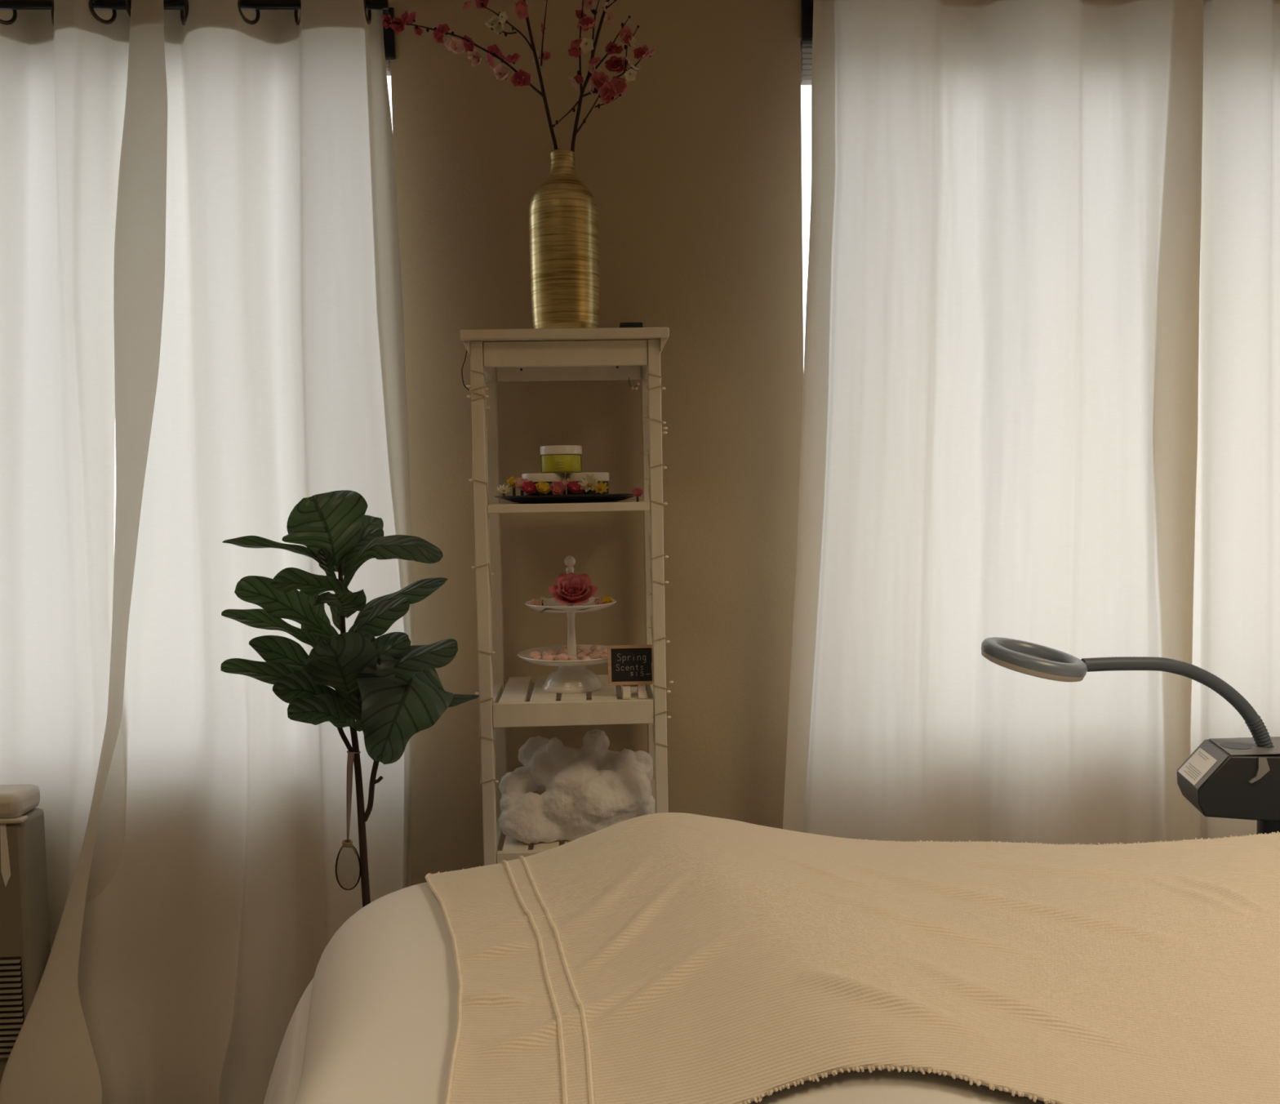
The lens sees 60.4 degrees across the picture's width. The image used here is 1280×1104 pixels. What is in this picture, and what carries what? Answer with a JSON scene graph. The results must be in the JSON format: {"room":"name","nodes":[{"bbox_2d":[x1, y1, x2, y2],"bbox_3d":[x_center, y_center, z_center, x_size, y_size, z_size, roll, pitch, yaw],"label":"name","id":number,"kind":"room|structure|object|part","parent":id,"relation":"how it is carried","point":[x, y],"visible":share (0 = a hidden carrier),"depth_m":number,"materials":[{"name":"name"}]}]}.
{"room":"spa","nodes":[
{"label":"spa","id":0,"kind":"room"},
{"bbox_2d":[0,0,803,885],"bbox_3d":[-0.017,-0.150,2.718,5.120,2.780,0.160,-1,3,-2],"label":"wall","id":1,"kind":"structure","parent":0,"point":[693,173],"depth_m":2.62,"materials":[{"name":"beige paint"}]},
{"bbox_2d":[0,0,395,59],"bbox_3d":[-1.441,-1.179,2.439,1.774,0.114,0.157,-1,3,-2],"label":"curtain rod","id":2,"kind":"object","parent":1,"relation":"attached to","point":[388,33],"visible":0.58,"depth_m":2.39,"materials":[{"name":"metal"}]},
{"bbox_2d":[0,0,130,950],"bbox_3d":[-1.496,0.017,2.440,0.886,2.509,0.094,-1,3,-2],"label":"curtain","id":3,"kind":"object","parent":2,"relation":"hanging from","point":[64,74],"visible":0.78,"depth_m":2.44,"materials":[{"name":"fabric"}]},
{"bbox_2d":[0,0,414,1103],"bbox_3d":[-0.930,0.013,2.326,0.844,2.509,0.367,-1,3,-2],"label":"curtain","id":4,"kind":"object","parent":2,"relation":"hanging from","point":[260,364],"visible":0.84,"depth_m":2.44,"materials":[{"name":"fabric"}]},
{"bbox_3d":[-0.583,-1.201,2.546,0.028,0.114,0.014,-1,3,-2],"label":"wall plate","id":5,"kind":"part","parent":2,"relation":"part of","materials":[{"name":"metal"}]},
{"bbox_2d":[385,59,391,75],"bbox_3d":[-1.381,-1.143,2.550,1.593,0.068,0.044,-1,3,-2],"label":"window blind","id":6,"kind":"object","parent":1,"relation":"attached to","point":[387,61],"visible":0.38,"depth_m":2.57,"materials":[{"name":"fabric"}]},
{"bbox_2d":[800,40,812,84],"bbox_3d":[1.246,-1.186,2.661,1.730,0.093,0.044,-1,3,-2],"label":"window blind","id":7,"kind":"object","parent":1,"relation":"attached to","point":[806,46],"visible":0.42,"depth_m":2.61,"materials":[{"name":"fabric"}]},
{"bbox_2d":[800,0,813,40],"bbox_3d":[1.322,-1.296,2.551,1.891,0.150,0.157,-1,3,-2],"label":"curtain rod","id":8,"kind":"object","parent":1,"relation":"attached to","point":[806,5],"visible":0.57,"depth_m":2.58,"materials":[{"name":"metal"}]},
{"bbox_2d":[782,0,1204,844],"bbox_3d":[0.796,-0.070,2.535,1.004,2.587,0.090,-1,3,-2],"label":"curtain","id":9,"kind":"object","parent":8,"relation":"hanging from","point":[1000,420],"visible":0.71,"depth_m":2.52,"materials":[{"name":"fabric"}]},
{"bbox_2d":[1190,0,1279,839],"bbox_3d":[1.677,-0.088,2.571,0.856,2.587,0.088,-1,3,-1],"label":"curtain","id":10,"kind":"object","parent":8,"relation":"hanging from","point":[1236,619],"visible":0.56,"depth_m":2.53,"materials":[{"name":"fabric"}]},
{"bbox_3d":[0.106,1.415,0.556,5.120,0.100,4.660,-1,3,-2],"label":"floor","id":11,"kind":"structure","parent":0,"visible":0},
{"bbox_2d":[0,783,50,1083],"bbox_3d":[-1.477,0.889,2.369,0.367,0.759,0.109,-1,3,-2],"label":"cooler","id":12,"kind":"object","parent":11,"relation":"on","point":[24,924],"visible":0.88,"depth_m":2.33,"materials":[{"name":"beige plastic"}]},
{"bbox_2d":[0,955,24,1057],"bbox_3d":[-1.470,0.969,2.324,0.323,0.218,0.010,-1,3,-2],"label":"grille","id":13,"kind":"object","parent":12,"relation":"attached to","point":[11,967],"depth_m":2.33,"materials":[{"name":"black metal"}]},
{"bbox_2d":[220,489,479,906],"bbox_3d":[-0.537,0.586,2.060,0.456,1.402,0.285,-1,3,-2],"label":"plant","id":14,"kind":"object","parent":11,"relation":"on","point":[393,689],"visible":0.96,"depth_m":1.99,"materials":[{"name":"green plant"}]},
{"bbox_2d":[334,750,361,889],"bbox_3d":[-0.545,0.500,2.050,0.047,0.259,0.066,-1,3,-2],"label":"egg ornament","id":15,"kind":"object","parent":14,"relation":"hanging from","point":[347,842],"visible":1,"depth_m":2.04,"materials":[{"name":"wicker"}]},
{"bbox_2d":[459,327,669,865],"bbox_3d":[-0.143,0.399,2.440,0.420,1.720,0.370,-1,3,-2],"label":"shelf unit","id":16,"kind":"object","parent":11,"relation":"on","point":[611,353],"visible":0.53,"depth_m":2.27,"materials":[{"name":"white wood"}]},
{"bbox_3d":[-0.358,-0.421,2.381,0.015,0.028,0.340,-1,3,-2],"label":"cove moulding","id":17,"kind":"part","parent":16,"relation":"part of","materials":[{"name":"white wood"}]},
{"bbox_2d":[461,349,498,816],"bbox_3d":[-0.328,0.068,2.266,0.053,0.972,0.040,-1,3,-2],"label":"string light","id":18,"kind":"object","parent":16,"relation":"attached to","point":[486,388],"visible":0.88,"depth_m":2.25,"materials":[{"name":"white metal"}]},
{"bbox_3d":[-0.317,0.421,2.287,0.026,1.700,0.034,-1,3,-2],"label":"leg","id":19,"kind":"part","parent":16,"relation":"part of","materials":[{"name":"white wood"}]},
{"bbox_3d":[-0.338,-0.410,2.389,0.018,0.050,0.265,-1,3,-2],"label":"rail","id":20,"kind":"part","parent":16,"relation":"part of","materials":[{"name":"white wood"}]},
{"bbox_3d":[-0.330,0.404,2.585,0.026,1.700,0.034,-1,3,-2],"label":"leg","id":21,"kind":"part","parent":16,"relation":"part of","materials":[{"name":"white wood"}]},
{"bbox_3d":[-0.325,0.336,2.432,0.018,0.038,0.265,-1,3,-2],"label":"rail","id":22,"kind":"part","parent":16,"relation":"part of","materials":[{"name":"white wood"}]},
{"bbox_3d":[-0.319,0.649,2.450,0.018,0.038,0.265,-1,3,-2],"label":"rail","id":23,"kind":"part","parent":16,"relation":"part of","materials":[{"name":"white wood"}]},
{"bbox_3d":[-0.132,0.648,2.303,0.333,0.050,0.018,-1,3,-2],"label":"slatted shelf","id":24,"kind":"part","parent":16,"relation":"part of","materials":[{"name":"white wood"}]},
{"bbox_2d":[528,148,599,328],"bbox_3d":[-0.164,-0.659,2.374,0.150,0.400,0.150,-1,3,-2],"label":"vase","id":25,"kind":"object","parent":16,"relation":"on","point":[563,214],"visible":0.91,"depth_m":2.31,"materials":[{"name":"gold metal"}]},
{"bbox_2d":[381,0,557,149],"bbox_3d":[-0.342,-0.865,2.284,0.384,0.729,0.087,-3,4,-24],"label":"branch","id":26,"kind":"object","parent":25,"relation":"in","point":[522,77],"visible":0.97,"depth_m":2.29,"materials":[{"name":"pink plant"}]},
{"bbox_3d":[-0.211,-0.871,2.344,0.097,0.729,0.017,-3,4,-28],"label":"stem","id":27,"kind":"part","parent":26,"relation":"part of","materials":[{"name":"brown plant"}]},
{"bbox_2d":[552,0,655,163],"bbox_3d":[-0.071,-0.860,2.331,0.225,0.704,0.085,0,3,18],"label":"branch","id":28,"kind":"object","parent":25,"relation":"in","point":[607,91],"visible":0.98,"depth_m":2.31,"materials":[{"name":"pink plant"}]},
{"bbox_3d":[-0.102,-0.861,2.350,0.129,0.704,0.018,0,3,16],"label":"stem","id":29,"kind":"part","parent":28,"relation":"part of","materials":[{"name":"brown plant"}]},
{"bbox_2d":[494,493,634,502],"bbox_3d":[-0.156,-0.117,2.400,0.320,0.016,0.230,-1,3,-2],"label":"tray","id":30,"kind":"object","parent":16,"relation":"on","point":[599,497],"visible":0.88,"depth_m":2.31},
{"bbox_2d":[497,484,511,496],"bbox_3d":[-0.288,-0.131,2.326,0.031,0.026,0.025,-1,3,-2],"label":"flower","id":31,"kind":"object","parent":30,"relation":"on","point":[503,489],"visible":1,"depth_m":2.33,"materials":[{"name":"beige plant"}]},
{"bbox_2d":[506,476,518,495],"bbox_3d":[-0.268,-0.137,2.346,0.029,0.049,0.023,-4,4,-37],"label":"flower","id":32,"kind":"object","parent":30,"relation":"on","point":[511,481],"visible":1,"depth_m":2.35,"materials":[{"name":"yellow plant"}]},
{"bbox_2d":[514,477,528,495],"bbox_3d":[-0.250,-0.134,2.334,0.036,0.049,0.024,-1,3,-2],"label":"flower","id":33,"kind":"object","parent":30,"relation":"on","point":[520,481],"visible":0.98,"depth_m":2.34,"materials":[{"name":"pink plant"}]},
{"bbox_2d":[520,480,536,495],"bbox_3d":[-0.233,-0.130,2.316,0.030,0.039,0.024,0,4,20],"label":"flower","id":34,"kind":"object","parent":30,"relation":"on","point":[529,487],"visible":1,"depth_m":2.32,"materials":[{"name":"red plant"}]},
{"bbox_2d":[521,472,564,495],"bbox_3d":[-0.210,-0.141,2.396,0.094,0.059,0.094,-1,3,-2],"label":"jar","id":35,"kind":"object","parent":30,"relation":"on","point":[548,477],"visible":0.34,"depth_m":2.35,"materials":[{"name":"white plastic"}]},
{"bbox_3d":[-0.210,-0.162,2.395,0.094,0.019,0.094,-1,3,-2],"label":"lid","id":36,"kind":"part","parent":35,"relation":"part of","materials":[{"name":"white plastic"}]},
{"bbox_2d":[540,444,582,473],"bbox_3d":[-0.172,-0.201,2.394,0.091,0.058,0.091,-1,3,-2],"label":"jar","id":37,"kind":"object","parent":35,"relation":"on","point":[558,458],"visible":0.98,"depth_m":2.36,"materials":[{"name":"green plastic"}]},
{"bbox_3d":[-0.172,-0.221,2.393,0.091,0.018,0.091,-1,3,-2],"label":"lid","id":38,"kind":"part","parent":37,"relation":"part of","materials":[{"name":"white plastic"}]},
{"bbox_3d":[-0.171,-0.192,2.395,0.088,0.040,0.088,-1,3,-2],"label":"glass","id":39,"kind":"part","parent":37,"relation":"part of","materials":[{"name":"glass"}]},
{"bbox_2d":[535,480,551,495],"bbox_3d":[-0.204,-0.129,2.317,0.032,0.043,0.023,-4,4,-37],"label":"flower","id":40,"kind":"object","parent":30,"relation":"on","point":[543,487],"visible":1,"depth_m":2.32,"materials":[{"name":"yellow plant"}]},
{"bbox_2d":[549,480,566,494],"bbox_3d":[-0.173,-0.129,2.316,0.026,0.041,0.026,2,4,38],"label":"flower","id":41,"kind":"object","parent":30,"relation":"on","point":[557,487],"visible":0.98,"depth_m":2.32,"materials":[{"name":"pink plant"}]},
{"bbox_2d":[557,478,570,494],"bbox_3d":[-0.162,-0.133,2.334,0.030,0.048,0.027,-1,3,-2],"label":"flower","id":42,"kind":"object","parent":30,"relation":"on","point":[565,482],"visible":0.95,"depth_m":2.34,"materials":[{"name":"pink plant"}]},
{"bbox_2d":[568,480,582,494],"bbox_3d":[-0.137,-0.129,2.322,0.030,0.041,0.027,-1,3,-2],"label":"flower","id":43,"kind":"object","parent":30,"relation":"on","point":[572,486],"visible":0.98,"depth_m":2.33,"materials":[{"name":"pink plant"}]},
{"bbox_2d":[575,480,587,494],"bbox_3d":[-0.121,-0.131,2.334,0.031,0.042,0.024,-1,3,-2],"label":"flower","id":44,"kind":"object","parent":30,"relation":"on","point":[583,486],"visible":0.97,"depth_m":2.33,"materials":[{"name":"pink plant"}]},
{"bbox_2d":[565,471,608,494],"bbox_3d":[-0.114,-0.143,2.400,0.094,0.059,0.094,-1,3,-2],"label":"jar","id":45,"kind":"object","parent":30,"relation":"on","point":[602,476],"visible":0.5,"depth_m":2.36,"materials":[{"name":"white plastic"}]},
{"bbox_3d":[-0.115,-0.164,2.399,0.094,0.019,0.094,-1,3,-2],"label":"lid","id":46,"kind":"part","parent":45,"relation":"part of","materials":[{"name":"white plastic"}]},
{"bbox_2d":[577,473,598,494],"bbox_3d":[-0.109,-0.138,2.325,0.044,0.056,0.028,-1,3,-2],"label":"flower","id":47,"kind":"object","parent":30,"relation":"on","point":[588,480],"visible":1,"depth_m":2.33,"materials":[{"name":"beige plant"}]},
{"bbox_2d":[591,480,608,493],"bbox_3d":[-0.084,-0.131,2.326,0.036,0.041,0.023,-1,3,-2],"label":"flower","id":48,"kind":"object","parent":30,"relation":"on","point":[602,487],"visible":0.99,"depth_m":2.33,"materials":[{"name":"yellow plant"}]},
{"bbox_2d":[517,555,616,693],"bbox_3d":[-0.152,0.154,2.425,0.239,0.293,0.239,-1,3,-2],"label":"tiered stand","id":49,"kind":"object","parent":16,"relation":"on","point":[571,676],"visible":0.78,"depth_m":2.39,"materials":[{"name":"white ceramic"}]},
{"bbox_2d":[528,650,541,658],"bbox_3d":[-0.230,0.226,2.407,0.024,0.019,0.021,-2,4,-23],"label":"stone","id":50,"kind":"object","parent":49,"relation":"on","point":[532,654],"visible":0.65,"depth_m":2.40,"materials":[{"name":"pink stone"}]},
{"bbox_2d":[529,598,541,605],"bbox_3d":[-0.227,0.112,2.385,0.021,0.020,0.018,-4,5,-44],"label":"flower","id":51,"kind":"object","parent":49,"relation":"on","point":[534,602],"visible":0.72,"depth_m":2.39,"materials":[{"name":"pink plant"}]},
{"bbox_2d":[533,654,542,659],"bbox_3d":[-0.220,0.228,2.364,0.018,0.013,0.014,-2,3,-17],"label":"stone","id":52,"kind":"object","parent":49,"relation":"on","point":[538,656],"visible":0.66,"depth_m":2.36,"materials":[{"name":"pink stone"}]},
{"bbox_2d":[538,596,547,605],"bbox_3d":[-0.211,0.109,2.397,0.019,0.024,0.015,-1,3,-2],"label":"flower","id":53,"kind":"object","parent":49,"relation":"on","point":[543,599],"visible":0.94,"depth_m":2.40,"materials":[{"name":"beige plant"}]},
{"bbox_2d":[542,650,551,656],"bbox_3d":[-0.207,0.228,2.422,0.021,0.017,0.022,1,4,35],"label":"stone","id":54,"kind":"object","parent":49,"relation":"on","point":[545,651],"visible":0.46,"depth_m":2.42,"materials":[{"name":"pink stone"}]},
{"bbox_2d":[542,653,552,660],"bbox_3d":[-0.198,0.227,2.359,0.023,0.015,0.025,-1,3,-2],"label":"stone","id":55,"kind":"object","parent":49,"relation":"on","point":[547,656],"visible":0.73,"depth_m":2.35,"materials":[{"name":"pink stone"}]},
{"bbox_2d":[548,648,557,654],"bbox_3d":[-0.198,0.226,2.464,0.023,0.017,0.021,0,3,16],"label":"stone","id":56,"kind":"object","parent":49,"relation":"on","point":[554,652],"visible":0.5,"depth_m":2.46,"materials":[{"name":"pink stone"}]},
{"bbox_2d":[557,653,568,660],"bbox_3d":[-0.167,0.227,2.367,0.024,0.020,0.022,-1,3,-2],"label":"stone","id":57,"kind":"object","parent":49,"relation":"on","point":[562,656],"visible":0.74,"depth_m":2.36,"materials":[{"name":"pink stone"}]},
{"bbox_2d":[558,648,567,653],"bbox_3d":[-0.173,0.225,2.472,0.023,0.018,0.024,-1,3,-2],"label":"stone","id":58,"kind":"object","parent":49,"relation":"on","point":[562,650],"visible":0.63,"depth_m":2.46,"materials":[{"name":"pink stone"}]},
{"bbox_3d":[-0.150,0.231,2.430,0.239,0.020,0.239,-1,3,-2],"label":"plate","id":59,"kind":"part","parent":49,"relation":"part of","materials":[{"name":"white ceramic"}]},
{"bbox_2d":[538,572,598,613],"bbox_3d":[-0.154,0.086,2.374,0.128,0.080,0.087,-1,3,-2],"label":"rose","id":60,"kind":"object","parent":49,"relation":"on","point":[571,588],"visible":1,"depth_m":2.38,"materials":[{"name":"pink plant"}]},
{"bbox_3d":[-0.153,0.119,2.423,0.202,0.020,0.202,-1,3,-2],"label":"plate","id":61,"kind":"part","parent":49,"relation":"part of","materials":[{"name":"white ceramic"}]},
{"bbox_3d":[-0.151,0.182,2.427,0.024,0.107,0.024,-1,3,-2],"label":"stem","id":62,"kind":"part","parent":49,"relation":"part of","materials":[{"name":"white ceramic"}]},
{"bbox_2d":[567,654,577,660],"bbox_3d":[-0.147,0.231,2.381,0.022,0.015,0.017,-1,3,-2],"label":"stone","id":63,"kind":"object","parent":49,"relation":"on","point":[571,657],"visible":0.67,"depth_m":2.38,"materials":[{"name":"pink stone"}]},
{"bbox_2d":[576,644,584,649],"bbox_3d":[-0.137,0.220,2.490,0.022,0.017,0.022,-1,3,-2],"label":"stone","id":64,"kind":"object","parent":49,"relation":"on","point":[578,646],"visible":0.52,"depth_m":2.48,"materials":[{"name":"pink stone"}]},
{"bbox_2d":[577,652,586,658],"bbox_3d":[-0.128,0.229,2.418,0.019,0.016,0.017,-1,3,-2],"label":"stone","id":65,"kind":"object","parent":49,"relation":"on","point":[580,655],"visible":0.87,"depth_m":2.41,"materials":[{"name":"pink stone"}]},
{"bbox_2d":[580,648,591,655],"bbox_3d":[-0.121,0.224,2.456,0.023,0.017,0.022,-1,3,-2],"label":"stone","id":66,"kind":"object","parent":49,"relation":"on","point":[587,651],"visible":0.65,"depth_m":2.45,"materials":[{"name":"pink stone"}]},
{"bbox_2d":[582,655,591,659],"bbox_3d":[-0.114,0.229,2.351,0.018,0.012,0.015,-1,3,-2],"label":"stone","id":67,"kind":"object","parent":49,"relation":"on","point":[586,657],"visible":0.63,"depth_m":2.35,"materials":[{"name":"pink stone"}]},
{"bbox_2d":[590,644,600,651],"bbox_3d":[-0.101,0.219,2.495,0.021,0.017,0.019,0,4,23],"label":"stone","id":68,"kind":"object","parent":49,"relation":"on","point":[594,646],"visible":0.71,"depth_m":2.49,"materials":[{"name":"pink stone"}]},
{"bbox_2d":[591,650,601,658],"bbox_3d":[-0.096,0.226,2.411,0.024,0.018,0.028,-1,3,-2],"label":"stone","id":69,"kind":"object","parent":49,"relation":"on","point":[594,655],"visible":0.8,"depth_m":2.40,"materials":[{"name":"pink stone"}]},
{"bbox_2d":[594,597,603,604],"bbox_3d":[-0.089,0.110,2.376,0.018,0.021,0.015,0,3,15],"label":"flower","id":70,"kind":"object","parent":49,"relation":"on","point":[597,601],"visible":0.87,"depth_m":2.38,"materials":[{"name":"pink plant"}]},
{"bbox_2d":[600,653,607,657],"bbox_3d":[-0.078,0.226,2.388,0.019,0.013,0.015,-1,3,-2],"label":"stone","id":71,"kind":"object","parent":49,"relation":"on","point":[602,655],"visible":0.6,"depth_m":2.38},
{"bbox_2d":[601,648,607,653],"bbox_3d":[-0.077,0.222,2.457,0.021,0.014,0.020,-1,3,-2],"label":"stone","id":72,"kind":"object","parent":49,"relation":"on","point":[604,650],"visible":0.59,"depth_m":2.45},
{"bbox_2d":[600,595,613,604],"bbox_3d":[-0.073,0.106,2.392,0.030,0.020,0.026,-1,3,-2],"label":"flower","id":73,"kind":"object","parent":49,"relation":"on","point":[606,599],"visible":0.85,"depth_m":2.40,"materials":[{"name":"yellow plant"}]},
{"bbox_3d":[-0.138,0.335,2.285,0.333,0.050,0.018,-1,3,-2],"label":"slatted shelf","id":74,"kind":"part","parent":16,"relation":"part of","materials":[{"name":"white wood"}]},
{"bbox_3d":[-0.151,0.324,2.587,0.333,0.037,0.018,-1,3,-2],"label":"rail","id":75,"kind":"part","parent":16,"relation":"part of","materials":[{"name":"white wood"}]},
{"bbox_2d":[497,728,655,843],"bbox_3d":[-0.138,0.508,2.397,0.342,0.218,0.205,0,3,11],"label":"cotton fluff","id":76,"kind":"object","parent":16,"relation":"on","point":[588,788],"visible":0.88,"depth_m":2.36,"materials":[{"name":"white fabric"}]},
{"bbox_2d":[607,644,653,698],"bbox_3d":[-0.018,0.250,2.323,0.100,0.109,0.070,-1,3,-2],"label":"chalkboard sign","id":77,"kind":"object","parent":16,"relation":"on","point":[628,665],"visible":0.99,"depth_m":2.32,"materials":[{"name":"brown wood"}]},
{"bbox_2d":[619,322,643,327],"bbox_3d":[-0.019,-0.465,2.286,0.048,0.017,0.060,-1,3,-2],"label":"box","id":78,"kind":"object","parent":16,"relation":"on","point":[621,324],"visible":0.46,"depth_m":2.26,"materials":[{"name":"black plastic"}]},
{"bbox_2d":[628,377,639,390],"bbox_3d":[-0.015,-0.387,2.527,0.028,0.030,0.012,0,3,17],"label":"bead","id":79,"kind":"object","parent":16,"relation":"hanging from","point":[636,388],"visible":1,"depth_m":2.52},
{"bbox_2d":[631,487,643,502],"bbox_3d":[-0.005,-0.119,2.277,0.019,0.030,0.018,-4,4,-43],"label":"flower","id":80,"kind":"object","parent":16,"relation":"on","point":[637,491],"visible":1,"depth_m":2.28,"materials":[{"name":"pink plant"}]},
{"bbox_3d":[0.022,-0.417,2.404,0.018,0.050,0.265,-1,3,-2],"label":"rail","id":81,"kind":"part","parent":16,"relation":"part of","materials":[{"name":"white wood"}]},
{"bbox_3d":[0.030,0.397,2.600,0.026,1.700,0.034,-1,3,-2],"label":"leg","id":82,"kind":"part","parent":16,"relation":"part of","materials":[{"name":"white wood"}]},
{"bbox_3d":[0.035,0.328,2.447,0.018,0.038,0.265,-1,3,-2],"label":"rail","id":83,"kind":"part","parent":16,"relation":"part of","materials":[{"name":"white wood"}]},
{"bbox_3d":[0.043,0.414,2.302,0.026,1.700,0.034,-1,3,-2],"label":"leg","id":84,"kind":"part","parent":16,"relation":"part of","materials":[{"name":"white wood"}]},
{"bbox_2d":[644,373,673,778],"bbox_3d":[0.040,0.055,2.281,0.050,0.844,0.040,-1,3,-2],"label":"string light","id":85,"kind":"object","parent":16,"relation":"attached to","point":[662,388],"visible":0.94,"depth_m":2.27,"materials":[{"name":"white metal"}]},
{"bbox_3d":[0.042,-0.430,2.397,0.015,0.028,0.340,-1,3,-2],"label":"cove moulding","id":86,"kind":"part","parent":16,"relation":"part of","materials":[{"name":"white wood"}]},
{"bbox_2d":[981,636,1279,834],"bbox_3d":[1.003,0.707,2.074,0.719,1.102,0.310,-1,3,-2],"label":"lamp","id":87,"kind":"object","parent":11,"relation":"on","point":[1234,778],"visible":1,"depth_m":2.02,"materials":[{"name":"grey plastic"}]},
{"bbox_2d":[981,649,1084,681],"bbox_3d":[0.727,0.207,2.034,0.182,0.052,0.186,-1,3,-2],"label":"diffuser","id":88,"kind":"object","parent":87,"relation":"attached to","point":[1051,664],"depth_m":1.96,"materials":[{"name":"white plastic"}]},
{"bbox_3d":[1.006,0.307,2.046,0.366,0.231,0.035,-1,3,-2],"label":"gooseneck arm","id":89,"kind":"part","parent":87,"relation":"part of"},
{"bbox_2d":[1183,751,1208,780],"bbox_3d":[1.050,0.403,2.071,0.032,0.035,0.086,0,3,11],"label":"print","id":90,"kind":"object","parent":87,"relation":"attached to","point":[1197,766],"depth_m":2.07},
{"bbox_3d":[1.056,0.398,2.066,0.055,0.060,0.146,0,3,11],"label":"plate","id":91,"kind":"part","parent":87,"relation":"part of","materials":[{"name":"grey plastic"}]},
{"bbox_3d":[1.181,0.364,2.069,0.214,0.001,0.127,-1,3,-2],"label":"plate","id":92,"kind":"part","parent":87,"relation":"part of","materials":[{"name":"grey plastic"}]},
{"bbox_3d":[1.210,0.848,2.090,0.072,0.715,0.072,-1,3,-2],"label":"post","id":93,"kind":"part","parent":87,"relation":"part of","materials":[{"name":"black plastic"}]},
{"bbox_3d":[0.839,0.955,1.426,2.345,0.690,0.905,-1,3,-2],"label":"massage table","id":94,"kind":"object","parent":11,"relation":"on","visible":0},
{"bbox_2d":[263,881,1050,1103],"bbox_3d":[0.757,0.777,1.406,2.763,0.648,1.204,-1,3,-2],"label":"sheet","id":95,"kind":"object","parent":94,"relation":"on","point":[375,1021],"visible":0.19,"depth_m":1.34,"materials":[{"name":"beige fabric"}]},
{"bbox_2d":[425,812,1279,1103],"bbox_3d":[0.835,0.514,1.438,2.334,0.178,1.017,-1,3,-2],"label":"blanket","id":96,"kind":"object","parent":95,"relation":"on","point":[663,957],"visible":1,"depth_m":1.31,"materials":[{"name":"beige fabric"}]}
]}

